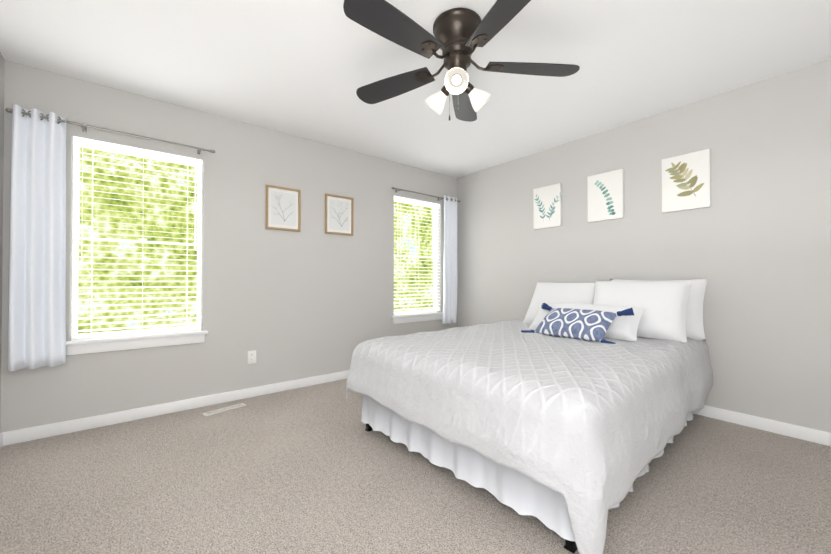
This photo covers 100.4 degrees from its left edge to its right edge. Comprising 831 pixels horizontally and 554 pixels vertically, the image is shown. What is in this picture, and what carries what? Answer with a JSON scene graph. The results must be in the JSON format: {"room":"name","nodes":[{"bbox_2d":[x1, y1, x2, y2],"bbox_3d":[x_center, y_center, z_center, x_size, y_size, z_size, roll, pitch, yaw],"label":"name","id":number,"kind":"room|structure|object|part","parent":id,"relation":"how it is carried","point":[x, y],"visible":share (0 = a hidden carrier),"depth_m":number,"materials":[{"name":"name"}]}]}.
{"room":"bedroom","nodes":[
{"label":"bedroom","id":0,"kind":"room"},
{"bbox_2d":[0,53,4,432],"bbox_3d":[-1.383,-0.174,0.538,0.150,2.440,4.400,0,-1,-39],"label":"wall","id":1,"kind":"structure","parent":0,"point":[2,72],"depth_m":2.16,"materials":[{"name":"grey paint"}]},
{"bbox_2d":[0,431,7,448],"bbox_3d":[-1.319,1.004,0.577,0.013,0.085,4.100,0,-1,-39],"label":"baseboard","id":2,"kind":"structure","parent":1,"relation":"attached to","point":[4,435],"depth_m":2.17,"materials":[{"name":"white wood"}]},
{"bbox_2d":[1,60,456,432],"bbox_3d":[-1.063,-0.146,3.515,4.070,2.440,0.150,0,-1,-39],"label":"wall","id":3,"kind":"structure","parent":0,"point":[311,298],"depth_m":3.04,"materials":[{"name":"grey paint"}]},
{"bbox_2d":[5,104,214,370],"bbox_3d":[-2.107,-0.243,2.507,1.142,1.655,0.108,0,-1,-39],"label":"curtain","id":4,"kind":"object","parent":3,"relation":"hanging from","point":[37,303],"visible":1,"depth_m":2.23,"materials":[{"name":"white fabric"}]},
{"bbox_3d":[-2.113,-1.035,2.522,1.142,0.050,0.090,0,-1,-39],"label":"rod","id":5,"kind":"part","parent":4,"relation":"part of","materials":[{"name":"silver metal"}]},
{"bbox_2d":[66,136,207,354],"bbox_3d":[-2.093,-0.219,2.658,0.850,1.510,0.173,0,-1,-39],"label":"window","id":6,"kind":"structure","parent":3,"relation":"in","point":[108,341],"depth_m":2.59,"materials":[{"name":"white plastic"}]},
{"bbox_2d":[8,370,348,444],"bbox_3d":[-1.008,1.031,3.443,4.020,0.085,0.013,0,-1,-39],"label":"baseboard","id":7,"kind":"structure","parent":3,"relation":"attached to","point":[107,419],"depth_m":2.65,"materials":[{"name":"white wood"}]},
{"bbox_2d":[248,350,255,363],"bbox_3d":[-1.459,0.715,3.088,0.072,0.116,0.009,0,-1,-39],"label":"electrical outlet plate","id":8,"kind":"object","parent":3,"relation":"attached to","point":[251,357],"visible":1,"depth_m":3.09,"materials":[{"name":"white plastic"}]},
{"bbox_2d":[266,184,300,231],"bbox_3d":[-1.244,-0.643,3.265,0.318,0.405,0.020,0,-1,-39],"label":"picture frame","id":9,"kind":"object","parent":3,"relation":"attached to","point":[283,208],"visible":0.92,"depth_m":3.27,"materials":[{"name":"white paper"}]},
{"bbox_2d":[325,194,353,235],"bbox_3d":[-0.795,-0.647,3.625,0.318,0.405,0.020,0,-1,-39],"label":"picture frame","id":10,"kind":"object","parent":3,"relation":"attached to","point":[339,214],"visible":0.98,"depth_m":3.62,"materials":[{"name":"white paper"}]},
{"bbox_2d":[391,196,442,323],"bbox_3d":[0.007,-0.203,4.339,0.820,1.510,0.173,0,-1,-39],"label":"window","id":11,"kind":"structure","parent":3,"relation":"in","point":[417,316],"depth_m":4.34,"materials":[{"name":"white plastic"}]},
{"bbox_2d":[392,187,459,323],"bbox_3d":[0.155,-0.226,4.319,1.117,1.655,0.107,0,-1,-39],"label":"curtain","id":12,"kind":"object","parent":3,"relation":"hanging from","point":[450,269],"visible":1,"depth_m":4.51,"materials":[{"name":"white fabric"}]},
{"bbox_3d":[0.149,-1.018,4.333,1.117,0.050,0.090,0,-1,-39],"label":"rod","id":13,"kind":"part","parent":12,"relation":"part of","materials":[{"name":"silver metal"}]},
{"bbox_2d":[0,379,830,553],"bbox_3d":[0.265,1.109,1.844,4.370,0.100,4.400,0,-1,-39],"label":"floor","id":14,"kind":"structure","parent":0,"point":[316,469],"depth_m":1.69,"materials":[{"name":"carpet"}]},
{"bbox_2d":[202,403,245,415],"bbox_3d":[-1.534,1.064,2.787,0.072,0.006,0.305,0,-1,40],"label":"air vent register","id":15,"kind":"object","parent":14,"relation":"on","point":[223,409],"visible":1,"depth_m":2.77,"materials":[{"name":"white metal"}]},
{"bbox_2d":[346,278,712,553],"bbox_3d":[0.851,0.537,2.492,2.201,1.055,1.725,0,-1,-41],"label":"bed","id":16,"kind":"object","parent":14,"relation":"on","point":[565,411],"visible":1,"depth_m":1.72,"materials":[{"name":"white fabric"}]},
{"bbox_3d":[0.865,0.888,2.510,2.025,0.353,1.510,0,-1,-41],"label":"frame","id":17,"kind":"part","parent":16,"relation":"part of","materials":[{"name":"black"}]},
{"bbox_2d":[523,282,594,323],"bbox_3d":[1.351,0.251,3.201,0.178,0.480,0.670,40,-24,-32],"label":"pillow","id":18,"kind":"object","parent":16,"relation":"on","point":[545,292],"depth_m":3.19,"materials":[{"name":"white fabric"}]},
{"bbox_2d":[593,281,692,343],"bbox_3d":[1.691,0.241,2.662,0.670,0.490,0.178,-1,-31,47],"label":"pillow","id":19,"kind":"object","parent":16,"relation":"on","point":[666,304],"depth_m":2.51,"materials":[{"name":"white fabric"}]},
{"bbox_2d":[610,278,707,341],"bbox_3d":[1.884,0.237,2.744,0.157,0.460,0.660,16,-11,-40],"label":"pillow","id":20,"kind":"object","parent":16,"relation":"on","point":[694,312],"depth_m":2.52,"materials":[{"name":"white fabric"}]},
{"bbox_2d":[0,0,830,177],"bbox_3d":[0.265,-1.431,1.868,4.370,0.100,4.400,0,-1,-39],"label":"ceiling","id":21,"kind":"structure","parent":0,"point":[306,69],"depth_m":2.19,"materials":[{"name":"white paint"}]},
{"bbox_2d":[343,0,579,121],"bbox_3d":[0.196,-1.119,1.864,1.280,0.525,1.321,0,-1,-39],"label":"ceiling fan","id":22,"kind":"object","parent":21,"relation":"hanging from","point":[461,34],"visible":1,"depth_m":1.81,"materials":[{"name":"grey"}]},
{"bbox_2d":[457,58,830,432],"bbox_3d":[1.912,-0.149,3.175,0.150,2.440,4.400,0,-1,-39],"label":"wall","id":23,"kind":"structure","parent":0,"point":[752,243],"depth_m":2.59,"materials":[{"name":"grey paint"}]},
{"bbox_2d":[533,183,562,228],"bbox_3d":[1.408,-0.744,3.666,0.029,0.440,0.342,0,-1,-39],"label":"picture","id":24,"kind":"object","parent":23,"relation":"attached to","point":[547,206],"visible":1,"depth_m":3.66,"materials":[{"name":"white paper"}]},
{"bbox_2d":[587,169,623,221],"bbox_3d":[1.763,-0.749,3.222,0.029,0.440,0.310,0,-1,-39],"label":"picture","id":25,"kind":"object","parent":23,"relation":"attached to","point":[605,195],"visible":1,"depth_m":3.20,"materials":[{"name":"white paper"}]},
{"bbox_2d":[662,149,710,212],"bbox_3d":[2.141,-0.753,2.749,0.029,0.440,0.310,0,-1,-39],"label":"picture","id":26,"kind":"object","parent":23,"relation":"attached to","point":[686,181],"visible":1,"depth_m":2.73,"materials":[{"name":"white paper"}]},
{"bbox_2d":[693,405,830,445],"bbox_3d":[1.849,1.028,3.113,0.013,0.085,4.100,0,-1,-39],"label":"baseboard","id":27,"kind":"structure","parent":23,"relation":"attached to","point":[791,430],"depth_m":2.38,"materials":[{"name":"white wood"}]},
{"label":"outside","id":28,"kind":"structure","parent":0,"visible":0},
{"bbox_2d":[75,147,432,339],"bbox_3d":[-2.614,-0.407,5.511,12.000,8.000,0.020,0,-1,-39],"label":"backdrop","id":29,"kind":"structure","parent":28,"point":[116,215],"depth_m":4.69,"materials":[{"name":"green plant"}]}
]}

